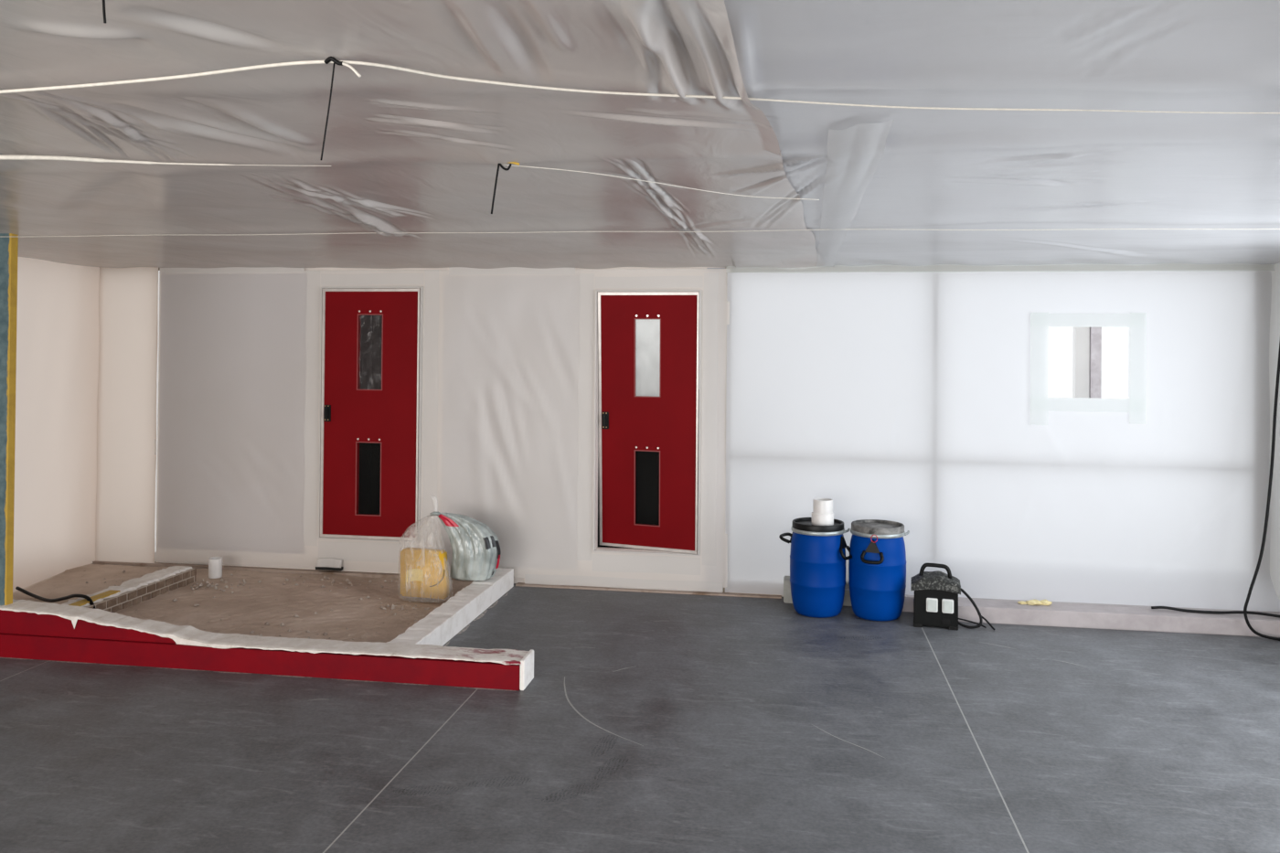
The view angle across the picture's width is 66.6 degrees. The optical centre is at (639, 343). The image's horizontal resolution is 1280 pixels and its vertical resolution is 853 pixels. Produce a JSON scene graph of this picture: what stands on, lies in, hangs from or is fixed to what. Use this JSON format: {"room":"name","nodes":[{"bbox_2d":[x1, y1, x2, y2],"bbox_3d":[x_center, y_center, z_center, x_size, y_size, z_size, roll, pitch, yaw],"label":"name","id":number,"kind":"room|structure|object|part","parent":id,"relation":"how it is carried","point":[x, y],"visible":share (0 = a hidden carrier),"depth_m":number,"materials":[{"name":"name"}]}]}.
{"room":"construction site interior","nodes":[
{"label":"construction site interior","id":0,"kind":"room"},
{"bbox_2d":[12,256,99,592],"bbox_3d":[-4.360,0.512,6.673,0.221,2.370,1.952,0,0,9],"label":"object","id":1,"kind":"structure","parent":0,"point":[58,315],"depth_m":7.26,"materials":[{"name":"beige plastic"}]},
{"bbox_2d":[12,564,472,642],"bbox_3d":[-2.864,1.697,6.370,3.300,0.049,1.936,0,0,9],"label":"floor","id":2,"kind":"structure","parent":0,"point":[244,611],"depth_m":6.47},
{"bbox_2d":[15,586,95,608],"bbox_3d":[-3.746,1.628,6.264,1.097,0.134,0.041,0,-1,35],"label":"cable","id":3,"kind":"object","parent":2,"relation":"on","point":[19,589],"visible":0.88,"depth_m":6.26,"materials":[{"name":"black rubber"}]},
{"bbox_2d":[62,565,196,612],"bbox_3d":[-3.412,1.659,6.387,0.209,0.128,1.369,0,0,9],"label":"stub","id":4,"kind":"object","parent":2,"relation":"on","point":[133,592],"visible":0.66,"depth_m":6.49,"materials":[{"name":"paint"}]},
{"bbox_2d":[208,556,222,578],"bbox_3d":[-3.116,1.644,7.151,0.094,0.140,0.094,0,0,9],"label":"pipe stub","id":5,"kind":"object","parent":2,"relation":"on","point":[215,563],"visible":1,"depth_m":7.11,"materials":[{"name":"white plastic"}]},
{"bbox_2d":[85,569,434,639],"bbox_3d":[-2.664,1.704,6.334,2.743,0.024,1.806,0,0,9],"label":"crumbs","id":6,"kind":"object","parent":2,"relation":"on","point":[123,570],"visible":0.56,"depth_m":6.81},
{"bbox_2d":[399,495,452,601],"bbox_3d":[-1.438,1.374,6.557,0.382,0.693,0.201,0,0,9],"label":"clear bag","id":7,"kind":"object","parent":2,"relation":"on","point":[433,498],"visible":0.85,"depth_m":6.57,"materials":[{"name":"white"}]},
{"bbox_2d":[400,547,450,598],"bbox_3d":[-1.443,1.542,6.551,0.325,0.314,0.126,0,0,9],"label":"sack","id":8,"kind":"object","parent":7,"relation":"in","point":[437,585],"visible":1,"depth_m":6.50,"materials":[{"name":"yellow plastic"}]},
{"bbox_2d":[405,568,423,583],"bbox_3d":[-1.506,1.551,6.504,0.120,0.100,0.001,0,0,9],"label":"print","id":9,"kind":"object","parent":8,"relation":"attached to","point":[416,574],"depth_m":6.50},
{"bbox_2d":[0,598,533,690],"bbox_3d":[-2.607,1.568,5.293,4.138,0.306,0.213,0,0,9],"label":"curb","id":10,"kind":"structure","parent":0,"point":[28,629],"depth_m":5.14,"materials":[{"name":"red paint"}]},
{"bbox_2d":[0,233,18,605],"bbox_3d":[-4.044,0.410,5.508,1.115,2.200,0.047,0,0,9],"label":"wall post","id":11,"kind":"object","parent":10,"relation":"on","point":[8,241],"visible":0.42,"depth_m":5.41,"materials":[{"name":"teal paint"}]},
{"bbox_3d":[-2.634,1.658,5.206,4.113,0.124,0.030,0,0,9],"label":"skirting","id":12,"kind":"part","parent":10,"relation":"part of","materials":[{"name":"red paint"}]},
{"bbox_2d":[154,266,783,597],"bbox_3d":[-0.150,0.447,6.998,8.570,2.620,0.130,0,0,9],"label":"wall","id":13,"kind":"structure","parent":0,"point":[516,580],"depth_m":7.08,"materials":[{"name":"white paint"}]},
{"bbox_2d":[95,266,158,563],"bbox_3d":[-4.061,0.512,7.576,0.665,2.370,0.011,0,0,9],"label":"plastic sheet","id":14,"kind":"object","parent":13,"relation":"attached to","point":[128,297],"visible":0.84,"depth_m":7.56,"materials":[{"name":"beige plastic"}]},
{"bbox_2d":[90,560,473,581],"bbox_3d":[-2.705,1.720,7.358,3.310,0.035,0.058,0,0,9],"label":"baseboard","id":15,"kind":"structure","parent":13,"relation":"attached to","point":[155,564],"depth_m":7.35,"materials":[{"name":"white wood"}]},
{"bbox_2d":[315,557,342,567],"bbox_3d":[-2.318,1.634,7.270,0.200,0.066,0.033,0,0,9],"label":"flap","id":16,"kind":"object","parent":13,"relation":"attached to","point":[330,562],"visible":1,"depth_m":7.27,"materials":[{"name":"white plastic"}]},
{"bbox_2d":[318,286,422,543],"bbox_3d":[-2.005,0.520,7.277,0.795,1.889,0.129,0,0,9],"label":"door","id":17,"kind":"structure","parent":13,"relation":"in","point":[389,416],"depth_m":7.24,"materials":[{"name":"red"}]},
{"bbox_3d":[-2.391,0.518,7.353,0.010,1.889,0.098,0,0,9],"label":"casing","id":18,"kind":"part","parent":17,"relation":"part of","materials":[{"name":"white"}]},
{"bbox_3d":[-2.338,0.520,7.292,0.052,0.125,0.012,0,0,9],"label":"handle plate","id":19,"kind":"part","parent":17,"relation":"part of","materials":[{"name":"black plastic"}]},
{"bbox_3d":[-2.011,1.460,7.285,0.775,0.010,0.098,0,0,9],"label":"casing","id":20,"kind":"part","parent":17,"relation":"part of","materials":[{"name":"white"}]},
{"bbox_3d":[-1.995,-0.419,7.300,0.775,0.010,0.098,0,0,9],"label":"casing","id":21,"kind":"part","parent":17,"relation":"part of","materials":[{"name":"white"}]},
{"bbox_3d":[-1.615,0.524,7.232,0.010,1.889,0.098,0,0,9],"label":"casing","id":22,"kind":"part","parent":17,"relation":"part of","materials":[{"name":"white"}]},
{"bbox_2d":[154,266,729,592],"bbox_3d":[-1.562,0.575,7.186,4.424,2.324,0.026,0,0,9],"label":"plastic sheet","id":23,"kind":"object","parent":13,"relation":"attached to","point":[231,374],"depth_m":7.17,"materials":[{"name":"white plastic"}]},
{"bbox_3d":[-2.469,0.484,7.331,0.113,2.070,0.007,0,0,9],"label":"tape strip","id":24,"kind":"part","parent":23,"relation":"part of","materials":[{"name":"white plastic"}]},
{"bbox_3d":[-2.017,1.552,7.250,0.811,0.148,0.007,0,0,9],"label":"tape strip","id":25,"kind":"part","parent":23,"relation":"part of","materials":[{"name":"white plastic"}]},
{"bbox_3d":[-2.000,-0.481,7.266,0.811,0.088,0.006,0,0,9],"label":"tape strip","id":26,"kind":"part","parent":23,"relation":"part of","materials":[{"name":"white plastic"}]},
{"bbox_3d":[-1.544,0.491,7.186,0.118,2.070,0.007,0,0,9],"label":"tape strip","id":27,"kind":"part","parent":23,"relation":"part of","materials":[{"name":"white plastic"}]},
{"bbox_3d":[-0.936,-0.542,7.100,0.950,0.081,0.004,0,0,9],"label":"tape strip","id":28,"kind":"part","parent":23,"relation":"part of","materials":[{"name":"white plastic"}]},
{"bbox_3d":[-0.391,0.525,7.004,0.112,2.060,0.010,0,0,9],"label":"tape strip","id":29,"kind":"part","parent":23,"relation":"part of","materials":[{"name":"white plastic"}]},
{"bbox_3d":[-0.126,1.708,6.953,1.430,0.079,0.010,0,0,9],"label":"tape strip","id":30,"kind":"part","parent":23,"relation":"part of","materials":[{"name":"white plastic"}]},
{"bbox_3d":[0.041,1.569,6.928,0.778,0.128,0.005,0,0,9],"label":"tape strip","id":31,"kind":"part","parent":23,"relation":"part of","materials":[{"name":"white plastic"}]},
{"bbox_3d":[0.059,-0.439,6.946,0.778,0.088,0.004,0,0,9],"label":"tape strip","id":32,"kind":"part","parent":23,"relation":"part of","materials":[{"name":"white plastic"}]},
{"bbox_3d":[0.492,0.532,6.868,0.110,2.060,0.009,0,0,9],"label":"tape strip","id":33,"kind":"part","parent":23,"relation":"part of","materials":[{"name":"white plastic"}]},
{"bbox_2d":[592,289,701,555],"bbox_3d":[0.065,0.556,7.030,0.762,1.874,0.223,0,0,9],"label":"door","id":34,"kind":"structure","parent":13,"relation":"in","point":[648,345],"depth_m":6.97,"materials":[{"name":"red"}]},
{"bbox_3d":[-0.316,0.553,7.029,0.010,1.874,0.098,0,0,9],"label":"casing","id":35,"kind":"part","parent":34,"relation":"part of","materials":[{"name":"white"}]},
{"bbox_3d":[-0.251,0.556,7.054,0.054,0.125,0.021,0,0,16],"label":"handle plate","id":36,"kind":"part","parent":34,"relation":"part of","materials":[{"name":"black plastic"}]},
{"bbox_3d":[0.047,1.488,6.963,0.742,0.010,0.098,0,0,9],"label":"casing","id":37,"kind":"part","parent":34,"relation":"part of","materials":[{"name":"white"}]},
{"bbox_3d":[0.064,-0.376,6.979,0.742,0.010,0.098,0,0,9],"label":"casing","id":38,"kind":"part","parent":34,"relation":"part of","materials":[{"name":"white"}]},
{"bbox_3d":[0.427,0.558,6.913,0.010,1.874,0.098,0,0,9],"label":"casing","id":39,"kind":"part","parent":34,"relation":"part of","materials":[{"name":"white"}]},
{"bbox_2d":[515,582,781,598],"bbox_3d":[0.046,1.752,6.923,1.900,0.012,0.068,0,0,9],"label":"baseboard","id":40,"kind":"structure","parent":13,"relation":"attached to","point":[523,584],"depth_m":6.88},
{"bbox_2d":[783,576,851,606],"bbox_3d":[1.258,1.689,6.657,0.545,0.155,0.145,0,0,9],"label":"trim","id":41,"kind":"structure","parent":13,"relation":"attached to","point":[787,596],"depth_m":6.62,"materials":[{"name":"white"}]},
{"bbox_2d":[725,263,1279,611],"bbox_3d":[2.329,0.607,6.474,3.533,2.300,0.220,0,0,9],"label":"plastic sheet","id":42,"kind":"object","parent":13,"relation":"attached to","point":[903,398],"depth_m":6.56,"materials":[{"name":"white plastic"}]},
{"bbox_3d":[2.347,-0.510,6.547,3.530,0.066,0.002,0,0,9],"label":"tape strip","id":43,"kind":"part","parent":42,"relation":"part of","materials":[{"name":"white plastic"}]},
{"bbox_2d":[1030,312,1146,425],"bbox_3d":[2.972,0.170,6.477,0.724,0.750,0.032,0,0,9],"label":"tape","id":44,"kind":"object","parent":42,"relation":"attached to","point":[1040,403],"depth_m":6.47,"materials":[{"name":"white plastic"}]},
{"bbox_2d":[358,314,699,549],"bbox_3d":[-0.904,0.517,7.631,2.998,2.222,0.890,0,0,9],"label":"wall","id":45,"kind":"structure","parent":0,"point":[370,325],"depth_m":8.10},
{"bbox_2d":[0,583,1279,852],"bbox_3d":[-0.862,1.770,2.243,8.930,0.121,10.600,0,0,9],"label":"floor","id":46,"kind":"structure","parent":0,"point":[645,722],"depth_m":4.22,"materials":[{"name":"concrete"}]},
{"bbox_2d":[387,567,513,645],"bbox_3d":[-1.154,1.675,6.110,0.197,0.131,1.890,0,0,9],"label":"kerb","id":47,"kind":"object","parent":46,"relation":"on","point":[446,621],"visible":0.81,"depth_m":5.97,"materials":[{"name":"white paint"}]},
{"bbox_2d":[437,512,501,580],"bbox_3d":[-1.173,1.379,6.701,0.441,0.466,0.277,0,0,1],"label":"bag","id":48,"kind":"object","parent":47,"relation":"on","point":[475,548],"visible":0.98,"depth_m":6.59,"materials":[{"name":"plastic"}]},
{"bbox_2d":[778,517,852,618],"bbox_3d":[1.151,1.464,6.390,0.476,0.598,0.365,0,0,9],"label":"drum","id":49,"kind":"object","parent":46,"relation":"on","point":[817,553],"visible":0.95,"depth_m":6.24,"materials":[{"name":"plastic"}]},
{"bbox_3d":[0.990,1.299,6.518,0.089,0.053,0.158,0,-1,36],"label":"handle","id":50,"kind":"part","parent":49,"relation":"part of","materials":[{"name":"black plastic"}]},
{"bbox_3d":[1.168,1.187,6.390,0.336,0.042,0.336,0,0,9],"label":"lid","id":51,"kind":"part","parent":49,"relation":"part of","materials":[{"name":"black plastic"}]},
{"bbox_2d":[811,498,833,525],"bbox_3d":[1.194,1.100,6.372,0.144,0.163,0.144,0,0,9],"label":"coupling","id":52,"kind":"object","parent":49,"relation":"on","point":[822,514],"visible":0.98,"depth_m":6.32,"materials":[{"name":"white plastic"}]},
{"bbox_2d":[811,512,833,525],"bbox_3d":[1.194,1.143,6.371,0.144,0.076,0.144,0,0,9],"label":"socket","id":53,"kind":"object","parent":52,"relation":"attached to","point":[818,518],"depth_m":6.31,"materials":[{"name":"white plastic"}]},
{"bbox_3d":[1.309,1.284,6.287,0.022,0.080,0.099,0,-1,36],"label":"handle mount","id":54,"kind":"part","parent":49,"relation":"part of","materials":[{"name":"black plastic"}]},
{"bbox_3d":[1.330,1.347,6.271,0.059,0.075,0.145,0,-1,36],"label":"handle","id":55,"kind":"part","parent":49,"relation":"part of","materials":[{"name":"black plastic"}]},
{"bbox_2d":[848,519,909,621],"bbox_3d":[1.538,1.467,6.320,0.425,0.598,0.365,1,-1,-31],"label":"drum","id":56,"kind":"object","parent":46,"relation":"on","point":[877,567],"visible":0.99,"depth_m":6.17,"materials":[{"name":"plastic"}]},
{"bbox_3d":[1.472,1.284,6.160,0.099,0.080,0.022,0,-1,23],"label":"handle mount","id":57,"kind":"part","parent":56,"relation":"part of","materials":[{"name":"black plastic"}]},
{"bbox_3d":[1.461,1.347,6.135,0.145,0.075,0.059,0,-1,23],"label":"handle","id":58,"kind":"part","parent":56,"relation":"part of","materials":[{"name":"black plastic"}]},
{"bbox_3d":[1.540,1.189,6.322,0.336,0.042,0.336,0,0,9],"label":"lid","id":59,"kind":"part","parent":56,"relation":"part of","materials":[{"name":"grey metal"}]},
{"bbox_2d":[910,562,995,630],"bbox_3d":[1.954,1.574,6.088,0.502,0.388,0.199,0,0,16],"label":"box","id":60,"kind":"object","parent":46,"relation":"on","point":[935,601],"visible":1,"depth_m":6.04,"materials":[{"name":"black plastic"}]},
{"bbox_2d":[926,597,938,612],"bbox_3d":[1.810,1.620,6.043,0.068,0.083,0.026,0,0,16],"label":"socket","id":61,"kind":"object","parent":60,"relation":"attached to","point":[932,603],"depth_m":6.03,"materials":[{"name":"white plastic"}]},
{"bbox_3d":[1.855,1.492,6.118,0.296,0.100,0.196,0,0,16],"label":"lid","id":62,"kind":"part","parent":60,"relation":"part of","materials":[{"name":"grey stone"}]},
{"bbox_3d":[1.856,1.424,6.119,0.200,0.090,0.025,0,0,16],"label":"handle","id":63,"kind":"part","parent":60,"relation":"part of","materials":[{"name":"black plastic"}]},
{"bbox_3d":[1.893,1.714,6.022,0.048,0.035,0.011,0,0,16],"label":"rating plate","id":64,"kind":"part","parent":60,"relation":"part of","materials":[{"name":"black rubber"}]},
{"bbox_2d":[941,598,953,613],"bbox_3d":[1.901,1.621,6.017,0.068,0.083,0.026,0,0,16],"label":"socket","id":65,"kind":"object","parent":60,"relation":"attached to","point":[947,604],"depth_m":6.00,"materials":[{"name":"white plastic"}]},
{"bbox_3d":[2.046,1.641,6.064,0.162,0.249,0.065,0,-1,29],"label":"power cord","id":66,"kind":"part","parent":60,"relation":"part of","materials":[{"name":"black rubber"}]},
{"bbox_3d":[2.065,1.738,6.077,0.180,0.048,0.029,0,-1,22],"label":"power cord","id":67,"kind":"part","parent":60,"relation":"part of","materials":[{"name":"black rubber"}]},
{"bbox_3d":[2.147,1.722,6.037,0.110,0.091,0.020,0,-1,39],"label":"power cord","id":68,"kind":"part","parent":60,"relation":"part of","materials":[{"name":"black rubber"}]},
{"bbox_2d":[902,595,1279,637],"bbox_3d":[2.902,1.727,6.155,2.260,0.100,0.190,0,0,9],"label":"trim","id":69,"kind":"structure","parent":46,"relation":"on","point":[995,612],"depth_m":6.07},
{"bbox_2d":[1025,599,1041,605],"bbox_3d":[2.528,1.660,6.252,0.101,0.029,0.071,0,0,9],"label":"scrap","id":70,"kind":"object","parent":69,"relation":"on","point":[1030,602],"visible":1,"depth_m":6.23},
{"bbox_2d":[1039,599,1052,605],"bbox_3d":[2.595,1.659,6.251,0.087,0.032,0.051,0,0,9],"label":"scrap","id":71,"kind":"object","parent":69,"relation":"on","point":[1043,602],"visible":1,"depth_m":6.23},
{"bbox_2d":[1151,606,1279,618],"bbox_3d":[3.602,1.665,6.044,0.790,0.032,0.034,0,0,14],"label":"cable","id":72,"kind":"object","parent":69,"relation":"on","point":[1152,607],"visible":0.95,"depth_m":6.05,"materials":[{"name":"black rubber"}]},
{"bbox_3d":[-1.646,0.352,-2.844,8.930,2.620,0.120,0,0,9],"label":"wall","id":73,"kind":"structure","parent":0,"visible":0},
{"bbox_2d":[724,0,1279,266],"bbox_3d":[1.650,-0.606,1.708,3.424,0.085,9.872,0,0,9],"label":"sheet","id":74,"kind":"object","parent":73,"relation":"attached to","point":[1065,172],"depth_m":2.73,"materials":[{"name":"white"}]},
{"bbox_2d":[0,60,1279,113],"bbox_3d":[-0.816,-0.590,2.420,8.409,0.012,0.708,0,0,6],"label":"rope","id":75,"kind":"object","parent":74,"relation":"attached to","point":[304,62],"visible":0.98,"depth_m":2.24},
{"bbox_2d":[320,56,361,159],"bbox_3d":[-0.631,-0.494,2.043,0.089,0.215,0.022,0,0,9],"label":"hanging wire","id":76,"kind":"object","parent":75,"relation":"hanging from","point":[328,59],"visible":1,"depth_m":2.05,"materials":[{"name":"black rubber"}]},
{"bbox_2d":[0,0,817,273],"bbox_3d":[-2.285,-0.615,2.322,5.658,0.084,9.872,0,0,9],"label":"sheet","id":77,"kind":"object","parent":75,"relation":"on","point":[405,151],"depth_m":2.93,"materials":[{"name":"plastic"}]},
{"bbox_2d":[102,0,106,23],"bbox_3d":[-0.916,-0.589,1.667,0.008,0.081,0.004,0,0,9],"label":"hanging wire","id":78,"kind":"object","parent":77,"relation":"hanging from","point":[103,1],"visible":1,"depth_m":1.67,"materials":[{"name":"black rubber"}]},
{"bbox_2d":[0,154,330,166],"bbox_3d":[-2.981,-0.603,3.192,3.932,0.020,0.134,0,0,2],"label":"rope","id":79,"kind":"object","parent":77,"relation":"attached to","point":[2,156],"visible":1,"depth_m":3.15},
{"bbox_3d":[-3.125,-0.573,7.442,1.200,0.071,0.006,0,0,9],"label":"tape strip","id":80,"kind":"part","parent":77,"relation":"part of","materials":[{"name":"white plastic"}]},
{"bbox_2d":[41,228,1279,236],"bbox_3d":[-0.383,-0.566,4.966,8.304,0.007,0.071,0,0,7],"label":"rope","id":81,"kind":"object","parent":77,"relation":"attached to","point":[858,229],"visible":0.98,"depth_m":4.87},
{"bbox_2d":[501,164,819,200],"bbox_3d":[0.112,-0.575,3.526,1.345,0.007,0.083,1,-1,-32],"label":"rope","id":82,"kind":"object","parent":77,"relation":"hanging from","point":[502,165],"visible":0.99,"depth_m":3.46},
{"bbox_2d":[490,161,519,213],"bbox_3d":[-0.438,-0.507,3.162,0.093,0.174,0.015,0,0,2],"label":"hanging wire","id":83,"kind":"object","parent":82,"relation":"hanging from","point":[510,163],"visible":1,"depth_m":3.16,"materials":[{"name":"black rubber"}]},
{"bbox_3d":[0.928,-0.568,4.683,0.185,0.038,4.112,0,0,9],"label":"seam strip","id":84,"kind":"part","parent":74,"relation":"part of","materials":[{"name":"white plastic"}]},
{"bbox_3d":[3.415,0.433,1.538,0.120,2.620,10.100,0,0,9],"label":"wall","id":85,"kind":"structure","parent":0,"visible":0},
{"bbox_2d":[1243,341,1279,640],"bbox_3d":[3.827,0.658,5.923,0.334,2.253,0.166,0,0,9],"label":"cable","id":86,"kind":"object","parent":85,"relation":"attached to","point":[1252,629],"visible":1,"depth_m":5.91,"materials":[{"name":"black rubber"}]},
{"bbox_2d":[1269,262,1279,600],"bbox_3d":[4.005,0.534,5.847,0.024,2.280,0.960,0,0,9],"label":"plastic sheet","id":87,"kind":"object","parent":85,"relation":"attached to","point":[1274,319],"visible":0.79,"depth_m":6.24,"materials":[{"name":"white plastic"}]},
{"label":"outside","id":88,"kind":"structure","parent":0,"visible":0},
{"bbox_2d":[1072,327,1101,397],"bbox_3d":[3.919,0.406,8.554,0.210,3.000,0.120,0,0,9],"label":"pillar","id":89,"kind":"structure","parent":88,"point":[1086,341],"depth_m":8.52,"materials":[{"name":"white plastic"}]}
]}

